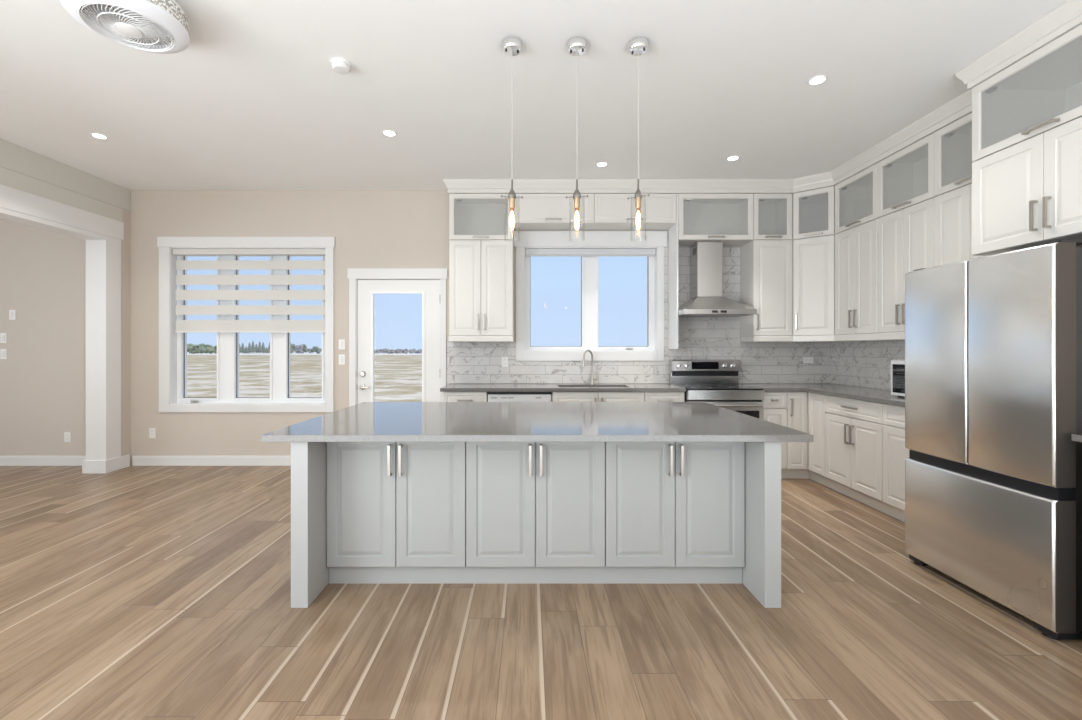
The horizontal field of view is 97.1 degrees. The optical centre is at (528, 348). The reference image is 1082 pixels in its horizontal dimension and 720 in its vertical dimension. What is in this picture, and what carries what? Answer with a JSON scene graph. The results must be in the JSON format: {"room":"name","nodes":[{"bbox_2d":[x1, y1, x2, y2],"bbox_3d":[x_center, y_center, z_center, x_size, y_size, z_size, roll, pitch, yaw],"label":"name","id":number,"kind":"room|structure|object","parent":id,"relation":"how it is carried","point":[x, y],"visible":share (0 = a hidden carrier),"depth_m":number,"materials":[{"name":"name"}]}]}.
{"room":"kitchen","nodes":[
{"label":"kitchen","id":0,"kind":"room"},
{"bbox_2d":[121,209,129,455],"bbox_3d":[-4.635,-0.240,0.979,0.170,3.140,8.957,0,0,0],"label":"wall","id":1,"kind":"structure","parent":0,"point":[125,244],"depth_m":5.39,"materials":[{"name":"beige paint"}]},
{"bbox_2d":[0,184,123,459],"bbox_3d":[-4.636,-0.040,3.167,0.228,2.740,4.335,0,0,0],"label":"trim","id":2,"kind":"structure","parent":1,"relation":"attached to","point":[103,236],"depth_m":5.12,"materials":[{"name":"white paint"}]},
{"bbox_2d":[0,139,130,221],"bbox_3d":[-4.541,-1.610,3.225,0.018,0.396,4.450,0,0,0],"label":"beam","id":3,"kind":"structure","parent":1,"relation":"attached to","point":[22,169],"depth_m":4.62,"materials":[{"name":"beige paint"}]},
{"bbox_2d":[82,454,129,473],"bbox_3d":[-4.643,1.260,5.270,0.255,0.140,0.340,0,0,0],"label":"trim","id":4,"kind":"structure","parent":1,"relation":"attached to","point":[88,466],"depth_m":5.10,"materials":[{"name":"white paint"}]},
{"bbox_2d":[0,190,740,465],"bbox_3d":[-1.975,-0.240,5.557,11.250,3.140,0.200,0,0,0],"label":"wall","id":5,"kind":"structure","parent":0,"point":[43,272],"depth_m":5.46,"materials":[{"name":"beige paint"}]},
{"bbox_2d":[0,333,6,342],"bbox_3d":[-5.996,-0.126,5.452,0.072,0.116,0.010,0,0,0],"label":"light switch","id":6,"kind":"object","parent":5,"relation":"attached to","point":[3,336],"visible":1,"depth_m":5.45,"materials":[{"name":"white plastic"}]},
{"bbox_2d":[0,349,6,358],"bbox_3d":[-5.996,0.057,5.452,0.072,0.116,0.010,0,0,0],"label":"light switch","id":7,"kind":"object","parent":5,"relation":"attached to","point":[3,352],"visible":1,"depth_m":5.45,"materials":[{"name":"white plastic"}]},
{"bbox_2d":[9,310,15,319],"bbox_3d":[-5.893,-0.390,5.452,0.072,0.116,0.010,0,0,0],"label":"light switch","id":8,"kind":"object","parent":5,"relation":"attached to","point":[12,313],"visible":1,"depth_m":5.45,"materials":[{"name":"white plastic"}]},
{"bbox_2d":[0,456,85,465],"bbox_3d":[-6.160,1.274,5.449,2.880,0.112,0.016,0,0,0],"label":"baseboard","id":9,"kind":"structure","parent":5,"relation":"attached to","point":[4,460],"depth_m":5.44,"materials":[{"name":"white paint"}]},
{"bbox_2d":[64,432,70,441],"bbox_3d":[-5.265,1.005,5.452,0.072,0.116,0.008,0,0,0],"label":"wall outlet","id":10,"kind":"object","parent":5,"relation":"attached to","point":[67,435],"visible":1,"depth_m":5.45,"materials":[{"name":"white plastic"}]},
{"bbox_2d":[149,428,155,437],"bbox_3d":[-4.296,0.959,5.452,0.072,0.116,0.008,0,0,0],"label":"wall outlet","id":11,"kind":"object","parent":5,"relation":"attached to","point":[152,431],"visible":1,"depth_m":5.45,"materials":[{"name":"white plastic"}]},
{"bbox_2d":[132,456,290,465],"bbox_3d":[-3.283,1.274,5.449,2.465,0.112,0.016,0,0,0],"label":"baseboard","id":12,"kind":"structure","parent":5,"relation":"attached to","point":[136,460],"depth_m":5.44,"materials":[{"name":"white paint"}]},
{"bbox_2d":[157,237,334,411],"bbox_3d":[-3.217,-0.278,5.528,2.013,1.996,0.198,0,0,0],"label":"window","id":13,"kind":"structure","parent":5,"relation":"in","point":[173,397],"depth_m":5.46,"materials":[{"name":"white paint"}]},
{"bbox_2d":[172,249,324,332],"bbox_3d":[-3.204,-0.667,5.499,1.752,0.957,0.062,0,0,0],"label":"zebra blind","id":14,"kind":"object","parent":13,"relation":"attached to","point":[182,326],"visible":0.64,"depth_m":5.50,"materials":[{"name":"white fabric"}]},
{"bbox_2d":[339,339,344,349],"bbox_3d":[-2.135,-0.051,5.452,0.072,0.116,0.010,0,0,0],"label":"light switch","id":15,"kind":"object","parent":5,"relation":"attached to","point":[341,341],"visible":1,"depth_m":5.45,"materials":[{"name":"white plastic"}]},
{"bbox_2d":[339,354,344,364],"bbox_3d":[-2.135,0.120,5.452,0.072,0.116,0.010,0,0,0],"label":"light switch","id":16,"kind":"object","parent":5,"relation":"attached to","point":[341,356],"visible":1,"depth_m":5.45,"materials":[{"name":"white plastic"}]},
{"bbox_2d":[348,268,447,406],"bbox_3d":[-1.496,0.207,5.510,1.132,2.246,0.215,0,0,0],"label":"door","id":17,"kind":"structure","parent":5,"relation":"in","point":[364,283],"depth_m":5.47,"materials":[{"name":"white paint"}]},
{"bbox_2d":[449,194,513,341],"bbox_3d":[-0.515,-0.874,5.274,0.691,1.591,0.362,0,0,0],"label":"upper cabinet","id":18,"kind":"object","parent":5,"relation":"attached to","point":[481,272],"depth_m":5.13,"materials":[{"name":"white paint"}]},
{"bbox_2d":[443,89,971,193],"bbox_3d":[1.439,-1.740,4.893,4.695,0.136,1.764,0,0,26],"label":"crown molding","id":19,"kind":"structure","parent":18,"relation":"attached to","point":[960,106],"depth_m":5.08,"materials":[{"name":"white paint"}]},
{"bbox_2d":[513,194,593,229],"bbox_3d":[0.264,-1.511,5.274,0.869,0.316,0.362,0,0,0],"label":"upper cabinet","id":20,"kind":"object","parent":5,"relation":"attached to","point":[537,211],"visible":0.94,"depth_m":5.13,"materials":[{"name":"white paint"}]},
{"bbox_2d":[514,231,666,360],"bbox_3d":[0.701,-0.605,5.528,1.738,1.475,0.198,0,0,0],"label":"window","id":21,"kind":"structure","parent":5,"relation":"in","point":[654,350],"depth_m":5.44,"materials":[{"name":"white paint"}]},
{"bbox_2d":[526,249,655,255],"bbox_3d":[0.705,-1.109,5.500,1.490,0.082,0.060,0,0,0],"label":"roller blind","id":22,"kind":"object","parent":21,"relation":"attached to","point":[529,252],"visible":1,"depth_m":5.47,"materials":[{"name":"white fabric"}]},
{"bbox_2d":[591,194,675,229],"bbox_3d":[1.142,-1.511,5.274,0.883,0.316,0.362,0,0,0],"label":"upper cabinet","id":23,"kind":"object","parent":5,"relation":"attached to","point":[611,211],"visible":0.9,"depth_m":5.13,"materials":[{"name":"white paint"}]},
{"bbox_2d":[447,231,830,383],"bbox_3d":[1.252,-0.473,5.452,4.373,1.734,0.010,0,0,0],"label":"tiled wall","id":24,"kind":"structure","parent":5,"relation":"attached to","point":[699,338],"depth_m":5.45,"materials":[{"name":"tile"}]},
{"bbox_2d":[502,357,507,366],"bbox_3d":[-0.275,0.145,5.442,0.072,0.116,0.008,0,0,0],"label":"wall outlet","id":25,"kind":"object","parent":24,"relation":"attached to","point":[504,359],"visible":1,"depth_m":5.44,"materials":[{"name":"white plastic"}]},
{"bbox_2d":[678,241,756,316],"bbox_3d":[1.985,-0.764,5.200,0.760,0.810,0.489,0,0,0],"label":"range hood","id":26,"kind":"object","parent":24,"relation":"attached to","point":[706,299],"visible":0.95,"depth_m":5.19,"materials":[{"name":"silver metal"}]},
{"bbox_2d":[803,357,812,362],"bbox_3d":[3.180,0.125,5.442,0.116,0.072,0.008,0,0,0],"label":"wall outlet","id":27,"kind":"object","parent":24,"relation":"attached to","point":[805,359],"visible":1,"depth_m":5.44,"materials":[{"name":"white plastic"}]},
{"bbox_2d":[668,193,677,348],"bbox_3d":[1.594,-0.835,5.287,0.016,1.666,0.319,0,0,0],"label":"panel","id":28,"kind":"object","parent":5,"relation":"attached to","point":[673,231],"visible":0.79,"depth_m":5.25,"materials":[{"name":"white paint"}]},
{"bbox_2d":[678,194,752,245],"bbox_3d":[2.006,-1.421,5.274,0.804,0.496,0.362,0,0,0],"label":"upper cabinet","id":29,"kind":"object","parent":5,"relation":"attached to","point":[726,218],"visible":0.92,"depth_m":5.39,"materials":[{"name":"white paint"}]},
{"bbox_2d":[740,194,791,335],"bbox_3d":[2.619,-0.906,5.274,0.417,1.525,0.362,0,0,0],"label":"upper cabinet","id":30,"kind":"object","parent":5,"relation":"attached to","point":[765,265],"depth_m":5.13,"materials":[{"name":"white paint"}]},
{"bbox_2d":[792,235,834,335],"bbox_3d":[3.140,-0.656,5.170,0.617,1.025,0.570,0,0,0],"label":"upper cabinet","id":31,"kind":"object","parent":5,"relation":"attached to","point":[813,259],"visible":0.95,"depth_m":5.00,"materials":[{"name":"white paint"}]},
{"bbox_2d":[741,332,904,341],"bbox_3d":[3.005,-0.110,4.343,0.614,0.064,2.464,0,0,-19],"label":"rail","id":32,"kind":"object","parent":31,"relation":"attached to","point":[894,335],"visible":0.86,"depth_m":4.92,"materials":[{"name":"white paint"}]},
{"bbox_2d":[792,186,834,239],"bbox_3d":[3.140,-1.421,5.170,0.616,0.496,0.570,0,0,0],"label":"upper cabinet","id":33,"kind":"object","parent":5,"relation":"attached to","point":[813,211],"visible":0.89,"depth_m":5.15,"materials":[{"name":"white paint"}]},
{"bbox_2d":[0,0,1067,189],"bbox_3d":[-2.075,-1.910,0.979,11.450,0.200,9.357,0,0,0],"label":"ceiling","id":34,"kind":"structure","parent":0,"point":[255,99],"depth_m":3.27,"materials":[{"name":"paint"}]},
{"bbox_2d":[90,133,107,139],"bbox_3d":[-3.650,-1.806,4.060,0.120,0.006,0.120,0,0,0],"label":"recessed light","id":35,"kind":"object","parent":34,"relation":"in","point":[96,135],"visible":1,"depth_m":4.06,"materials":[{"name":"white paint"}]},
{"bbox_2d":[92,134,105,138],"bbox_3d":[-3.650,-1.807,4.060,0.089,0.002,0.089,0,0,0],"label":"diffuser","id":36,"kind":"object","parent":35,"relation":"attached to","point":[100,136],"depth_m":4.06,"materials":[{"name":"white plastic"}]},
{"bbox_2d":[60,0,189,53],"bbox_3d":[-2.030,-1.708,2.427,0.504,0.202,0.504,0,0,0],"label":"ceiling fan light","id":37,"kind":"object","parent":34,"relation":"attached to","point":[152,26],"visible":1,"depth_m":2.42,"materials":[{"name":"white paint"}]},
{"bbox_2d":[331,58,351,74],"bbox_3d":[-1.190,-1.786,3.030,0.124,0.046,0.124,0,0,0],"label":"smoke detector","id":38,"kind":"object","parent":34,"relation":"attached to","point":[339,65],"visible":1,"depth_m":3.00,"materials":[{"name":"white plastic"}]},
{"bbox_2d":[382,130,396,136],"bbox_3d":[-1.170,-1.806,4.006,0.120,0.006,0.120,0,0,0],"label":"recessed light","id":39,"kind":"object","parent":34,"relation":"in","point":[389,133],"visible":1,"depth_m":4.00,"materials":[{"name":"white paint"}]},
{"bbox_2d":[384,131,394,135],"bbox_3d":[-1.170,-1.807,4.006,0.089,0.002,0.089,0,0,0],"label":"diffuser","id":40,"kind":"object","parent":39,"relation":"attached to","point":[387,133],"depth_m":4.00,"materials":[{"name":"white plastic"}]},
{"bbox_2d":[501,36,522,239],"bbox_3d":[-0.100,-1.225,2.820,0.116,1.170,0.116,0,0,29],"label":"pendant light","id":41,"kind":"object","parent":34,"relation":"hanging from","point":[511,45],"visible":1,"depth_m":2.81,"materials":[{"name":"silver metal"}]},
{"bbox_2d":[509,197,514,208],"bbox_3d":[-0.100,-0.860,2.820,0.036,0.060,0.036,0,0,-11],"label":"socket","id":42,"kind":"object","parent":41,"relation":"attached to","point":[511,199],"depth_m":2.81,"materials":[{"name":"gold metal"}]},
{"bbox_2d":[566,36,587,230],"bbox_3d":[0.283,-1.225,2.820,0.116,1.170,0.116,0,0,45],"label":"pendant light","id":43,"kind":"object","parent":34,"relation":"hanging from","point":[577,45],"visible":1,"depth_m":2.81,"materials":[{"name":"silver metal"}]},
{"bbox_2d":[574,197,579,208],"bbox_3d":[0.283,-0.860,2.820,0.036,0.060,0.036,0,0,9],"label":"socket","id":44,"kind":"object","parent":43,"relation":"attached to","point":[576,199],"depth_m":2.81,"materials":[{"name":"gold metal"}]},
{"bbox_2d":[596,162,607,166],"bbox_3d":[0.714,-1.806,4.680,0.120,0.006,0.120,0,0,0],"label":"recessed light","id":45,"kind":"object","parent":34,"relation":"in","point":[599,164],"visible":1,"depth_m":4.68,"materials":[{"name":"white paint"}]},
{"bbox_2d":[627,36,648,239],"bbox_3d":[0.645,-1.225,2.820,0.116,1.170,0.116,0,0,-8],"label":"pendant light","id":46,"kind":"object","parent":34,"relation":"hanging from","point":[637,46],"visible":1,"depth_m":2.81,"materials":[{"name":"silver metal"}]},
{"bbox_2d":[635,197,640,208],"bbox_3d":[0.645,-0.860,2.820,0.036,0.060,0.036,0,0,29],"label":"socket","id":47,"kind":"object","parent":46,"relation":"attached to","point":[637,199],"depth_m":2.81,"materials":[{"name":"gold metal"}]},
{"bbox_2d":[726,156,739,160],"bbox_3d":[1.933,-1.806,4.530,0.120,0.006,0.120,0,0,0],"label":"recessed light","id":48,"kind":"object","parent":34,"relation":"in","point":[731,158],"visible":1,"depth_m":4.53,"materials":[{"name":"white paint"}]},
{"bbox_2d":[807,75,827,85],"bbox_3d":[1.940,-1.806,3.216,0.120,0.006,0.120,0,0,0],"label":"recessed light","id":49,"kind":"object","parent":34,"relation":"in","point":[819,79],"visible":1,"depth_m":3.21,"materials":[{"name":"white paint"}]},
{"bbox_2d":[810,77,824,83],"bbox_3d":[1.940,-1.807,3.216,0.089,0.002,0.089,0,0,0],"label":"diffuser","id":50,"kind":"object","parent":49,"relation":"attached to","point":[814,80],"depth_m":3.21,"materials":[{"name":"white plastic"}]},
{"bbox_2d":[0,466,1081,719],"bbox_3d":[-2.075,1.390,0.979,11.450,0.120,9.357,0,0,0],"label":"floor","id":51,"kind":"structure","parent":0,"point":[132,592],"depth_m":2.23,"materials":[{"name":"brown wood"}]},
{"bbox_2d":[291,442,328,607],"bbox_3d":[-1.180,0.902,3.147,0.088,0.856,1.385,0,0,0],"label":"end panel","id":52,"kind":"object","parent":51,"relation":"on","point":[309,569],"visible":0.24,"depth_m":2.46,"materials":[{"name":"white paint"}]},
{"bbox_2d":[327,442,465,566],"bbox_3d":[-0.744,0.852,3.238,0.779,0.753,1.204,0,0,0],"label":"base cabinet","id":53,"kind":"object","parent":51,"relation":"on","point":[390,504],"visible":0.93,"depth_m":2.67,"materials":[{"name":"white paint"}]},
{"bbox_2d":[444,392,487,401],"bbox_3d":[-0.648,0.830,5.130,0.439,0.795,0.634,0,0,0],"label":"base cabinet","id":54,"kind":"object","parent":51,"relation":"on","point":[448,396],"visible":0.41,"depth_m":4.85,"materials":[{"name":"white paint"}]},
{"bbox_2d":[440,384,685,391],"bbox_3d":[0.343,0.412,5.133,2.479,0.035,0.626,0,0,0],"label":"countertop","id":55,"kind":"structure","parent":54,"relation":"on","point":[450,387],"depth_m":4.82,"materials":[{"name":"grey stone"}]},
{"bbox_2d":[582,350,597,383],"bbox_3d":[0.664,0.200,5.314,0.224,0.388,0.071,0,0,-38],"label":"kitchen faucet","id":56,"kind":"object","parent":55,"relation":"on","point":[590,351],"visible":1,"depth_m":5.34,"materials":[{"name":"silver metal"}]},
{"bbox_2d":[488,392,550,401],"bbox_3d":[-0.096,0.831,5.133,0.648,0.796,0.587,0,0,0],"label":"dishwasher","id":57,"kind":"object","parent":51,"relation":"on","point":[492,396],"visible":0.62,"depth_m":4.84,"materials":[{"name":"grey"}]},
{"bbox_2d":[329,567,741,583],"bbox_3d":[0.037,1.280,2.720,2.343,0.100,0.018,0,0,0],"label":"toe kick","id":58,"kind":"object","parent":51,"relation":"on","point":[337,575],"visible":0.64,"depth_m":2.71,"materials":[{"name":"white paint"}]},
{"bbox_2d":[466,442,604,566],"bbox_3d":[0.037,0.852,3.238,0.779,0.753,1.204,0,0,0],"label":"base cabinet","id":59,"kind":"object","parent":51,"relation":"on","point":[529,504],"visible":0.93,"depth_m":2.67,"materials":[{"name":"white paint"}]},
{"bbox_2d":[261,402,812,441],"bbox_3d":[0.043,0.455,3.185,2.809,0.036,1.510,0,0,0],"label":"countertop","id":60,"kind":"structure","parent":59,"relation":"on","point":[364,421],"depth_m":2.80,"materials":[{"name":"grey stone"}]},
{"bbox_2d":[552,392,644,401],"bbox_3d":[0.705,0.832,5.130,0.937,0.790,0.634,0,0,0],"label":"base cabinet","id":61,"kind":"object","parent":51,"relation":"on","point":[556,396],"visible":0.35,"depth_m":4.85,"materials":[{"name":"white paint"}]},
{"bbox_2d":[645,392,684,401],"bbox_3d":[1.378,0.830,5.130,0.403,0.795,0.634,0,0,0],"label":"base cabinet","id":62,"kind":"object","parent":51,"relation":"on","point":[649,396],"visible":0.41,"depth_m":4.85,"materials":[{"name":"white paint"}]},
{"bbox_2d":[605,442,744,566],"bbox_3d":[0.818,0.852,3.238,0.779,0.753,1.204,0,0,0],"label":"base cabinet","id":63,"kind":"object","parent":51,"relation":"on","point":[668,504],"visible":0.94,"depth_m":2.67,"materials":[{"name":"white paint"}]},
{"bbox_2d":[669,360,763,419],"bbox_3d":[1.965,0.705,5.069,0.756,1.170,0.733,0,0,0],"label":"electric range","id":64,"kind":"object","parent":51,"relation":"on","point":[715,382],"visible":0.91,"depth_m":5.19,"materials":[{"name":"grey metal"}]},
{"bbox_2d":[671,384,762,389],"bbox_3d":[1.965,0.404,5.060,0.756,0.015,0.560,0,0,0],"label":"cooktop","id":65,"kind":"object","parent":64,"relation":"in","point":[688,386],"depth_m":4.92,"materials":[{"name":"black glass"}]},
{"bbox_2d":[742,442,780,607],"bbox_3d":[1.254,0.902,3.147,0.085,0.856,1.385,0,0,0],"label":"end panel","id":66,"kind":"object","parent":51,"relation":"on","point":[761,573],"visible":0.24,"depth_m":2.46,"materials":[{"name":"white paint"}]},
{"bbox_2d":[762,392,786,468],"bbox_3d":[2.484,0.830,5.130,0.267,0.795,0.634,0,0,0],"label":"base cabinet","id":67,"kind":"object","parent":51,"relation":"on","point":[775,403],"visible":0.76,"depth_m":4.85,"materials":[{"name":"white paint"}]},
{"bbox_2d":[786,392,826,476],"bbox_3d":[3.033,0.830,5.003,0.824,0.795,0.888,0,0,0],"label":"base cabinet","id":68,"kind":"object","parent":51,"relation":"on","point":[806,412],"visible":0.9,"depth_m":4.85,"materials":[{"name":"white paint"}]},
{"bbox_2d":[739,384,904,406],"bbox_3d":[2.893,0.412,4.253,1.089,0.035,2.386,0,0,0],"label":"countertop","id":69,"kind":"structure","parent":68,"relation":"on","point":[852,392],"depth_m":4.55,"materials":[{"name":"grey stone"}]},
{"bbox_2d":[891,360,904,396],"bbox_3d":[3.213,0.244,3.755,0.374,0.300,0.490,0,0,0],"label":"microwave","id":70,"kind":"object","parent":69,"relation":"on","point":[897,366],"visible":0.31,"depth_m":3.92,"materials":[{"name":"silver plastic"}]},
{"bbox_2d":[781,469,904,522],"bbox_3d":[2.622,1.279,4.000,0.543,0.100,1.840,0,0,0],"label":"toe kick","id":71,"kind":"object","parent":51,"relation":"on","point":[892,511],"visible":0.36,"depth_m":4.33,"materials":[{"name":"white paint"}]},
{"bbox_2d":[825,395,884,502],"bbox_3d":[3.103,0.830,4.187,0.634,0.795,0.737,0,0,0],"label":"base cabinet","id":72,"kind":"object","parent":51,"relation":"on","point":[853,427],"visible":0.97,"depth_m":4.13,"materials":[{"name":"white paint"}]},
{"bbox_2d":[883,404,908,510],"bbox_3d":[3.103,0.830,3.447,0.634,0.795,0.737,0,0,0],"label":"base cabinet","id":73,"kind":"object","parent":51,"relation":"on","point":[895,453],"visible":0.15,"depth_m":3.69,"materials":[{"name":"white paint"}]},
{"bbox_2d":[905,240,1081,639],"bbox_3d":[2.845,0.417,2.586,0.970,1.826,0.864,0,0,0],"label":"refrigerator","id":74,"kind":"object","parent":51,"relation":"on","point":[993,343],"visible":1,"depth_m":2.39,"materials":[{"name":"grey metal"}]},
{"bbox_3d":[2.725,0.877,1.800,0.630,0.905,0.600,0,0,0],"label":"beverage cooler","id":75,"kind":"object","parent":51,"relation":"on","visible":0},
{"bbox_2d":[1072,434,1081,441],"bbox_3d":[2.926,0.392,1.788,1.028,0.028,0.675,0,0,0],"label":"countertop","id":76,"kind":"structure","parent":75,"relation":"on","point":[1075,437],"depth_m":2.11,"materials":[{"name":"grey stone"}]},
{"bbox_3d":[3.550,-0.240,0.978,0.200,3.140,8.957,0,0,0],"label":"wall","id":77,"kind":"structure","parent":0,"visible":0},
{"bbox_2d":[835,163,877,233],"bbox_3d":[3.267,-1.421,4.584,0.362,0.496,0.591,0,0,0],"label":"upper cabinet","id":78,"kind":"object","parent":77,"relation":"attached to","point":[856,196],"visible":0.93,"depth_m":4.83,"materials":[{"name":"white paint"}]},
{"bbox_2d":[831,340,904,389],"bbox_3d":[3.445,0.152,4.253,0.010,0.484,2.407,0,0,0],"label":"tiled wall","id":79,"kind":"structure","parent":77,"relation":"attached to","point":[867,364],"depth_m":4.89,"materials":[{"name":"tile"}]},
{"bbox_2d":[835,219,876,334],"bbox_3d":[3.267,-0.656,4.584,0.362,1.025,0.591,0,0,0],"label":"upper cabinet","id":80,"kind":"object","parent":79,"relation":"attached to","point":[856,247],"visible":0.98,"depth_m":4.54,"materials":[{"name":"white paint"}]},
{"bbox_2d":[877,198,933,332],"bbox_3d":[3.267,-0.656,3.986,0.362,1.025,0.600,0,0,0],"label":"upper cabinet","id":81,"kind":"object","parent":79,"relation":"attached to","point":[905,237],"visible":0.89,"depth_m":4.03,"materials":[{"name":"white paint"}]},
{"bbox_2d":[934,113,984,266],"bbox_3d":[3.267,-0.906,3.384,0.362,1.525,0.601,0,0,0],"label":"upper cabinet","id":82,"kind":"object","parent":79,"relation":"attached to","point":[952,209],"depth_m":3.60,"materials":[{"name":"white paint"}]},
{"bbox_2d":[877,133,933,217],"bbox_3d":[3.267,-1.421,3.986,0.362,0.496,0.600,0,0,0],"label":"upper cabinet","id":83,"kind":"object","parent":77,"relation":"attached to","point":[905,178],"visible":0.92,"depth_m":4.22,"materials":[{"name":"white paint"}]},
{"bbox_2d":[972,117,1081,255],"bbox_3d":[3.132,-0.901,2.650,0.632,0.598,0.859,0,0,0],"label":"upper cabinet","id":84,"kind":"object","parent":77,"relation":"attached to","point":[1027,193],"visible":1,"depth_m":2.73,"materials":[{"name":"white paint"}]},
{"bbox_2d":[972,24,1081,161],"bbox_3d":[3.132,-1.442,2.650,0.632,0.473,0.859,0,0,0],"label":"upper cabinet","id":85,"kind":"object","parent":77,"relation":"attached to","point":[1041,92],"visible":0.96,"depth_m":3.02,"materials":[{"name":"white paint"}]},
{"bbox_2d":[956,0,1081,88],"bbox_3d":[2.924,-1.744,2.677,0.252,0.127,0.914,0,0,0],"label":"crown molding","id":86,"kind":"structure","parent":85,"relation":"attached to","point":[1066,17],"depth_m":2.72,"materials":[{"name":"white paint"}]},
{"label":"outside","id":87,"kind":"structure","parent":0,"visible":0},
{"bbox_2d":[187,350,421,401],"bbox_3d":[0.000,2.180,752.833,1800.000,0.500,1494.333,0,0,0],"label":"ground","id":88,"kind":"structure","parent":87,"point":[397,377],"depth_m":33.55,"materials":[{"name":"beige plant"}]},
{"bbox_2d":[187,344,196,351],"bbox_3d":[-135.030,-0.046,189.775,4.878,3.952,4.155,0,0,0],"label":"tree","id":89,"kind":"object","parent":88,"relation":"on","point":[192,346],"visible":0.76,"depth_m":189.17,"materials":[{"name":"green plant"}]},
{"bbox_2d":[188,343,199,353],"bbox_3d":[-137.124,-0.164,195.123,4.981,4.280,4.653,0,0,0],"label":"tree","id":90,"kind":"object","parent":88,"relation":"on","point":[197,346],"visible":0.37,"depth_m":194.01,"materials":[{"name":"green plant"}]},
{"bbox_2d":[198,343,213,353],"bbox_3d":[-128.224,-0.134,190.033,5.333,4.127,4.454,0,0,0],"label":"tree","id":91,"kind":"object","parent":88,"relation":"on","point":[206,349],"visible":1,"depth_m":189.03,"materials":[{"name":"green plant"}]},
{"bbox_2d":[247,342,252,353],"bbox_3d":[-113.937,-0.441,195.000,2.812,4.742,2.856,0,0,0],"label":"tree","id":92,"kind":"object","parent":88,"relation":"on","point":[249,348],"visible":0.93,"depth_m":194.55,"materials":[{"name":"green plant"}]},
{"bbox_2d":[251,341,255,352],"bbox_3d":[-115.437,-0.840,200.000,2.812,5.540,2.856,0,0,0],"label":"tree","id":93,"kind":"object","parent":88,"relation":"on","point":[252,345],"visible":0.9,"depth_m":199.56,"materials":[{"name":"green plant"}]},
{"bbox_2d":[256,342,262,352],"bbox_3d":[-106.960,-0.623,190.000,2.812,5.106,2.856,0,0,0],"label":"tree","id":94,"kind":"object","parent":88,"relation":"on","point":[259,348],"visible":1,"depth_m":189.40,"materials":[{"name":"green plant"}]},
{"bbox_2d":[261,342,266,352],"bbox_3d":[-108.389,-0.503,195.000,2.812,4.867,2.856,0,0,0],"label":"tree","id":95,"kind":"object","parent":88,"relation":"on","point":[262,346],"visible":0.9,"depth_m":194.60,"materials":[{"name":"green plant"}]},
{"bbox_2d":[294,345,302,353],"bbox_3d":[-91.377,0.057,190.014,3.216,3.747,2.890,0,0,0],"label":"tree","id":96,"kind":"object","parent":88,"relation":"on","point":[300,347],"visible":1,"depth_m":189.33,"materials":[{"name":"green plant"}]},
{"bbox_2d":[302,344,307,353],"bbox_3d":[-92.083,-0.084,195.154,3.060,4.029,2.416,0,0,0],"label":"tree","id":97,"kind":"object","parent":88,"relation":"on","point":[304,349],"visible":0.7,"depth_m":194.65,"materials":[{"name":"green plant"}]},
{"bbox_2d":[312,346,319,353],"bbox_3d":[-84.574,0.415,190.325,3.057,3.031,2.406,0,0,0],"label":"tree","id":98,"kind":"object","parent":88,"relation":"on","point":[315,348],"visible":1,"depth_m":189.68,"materials":[{"name":"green plant"}]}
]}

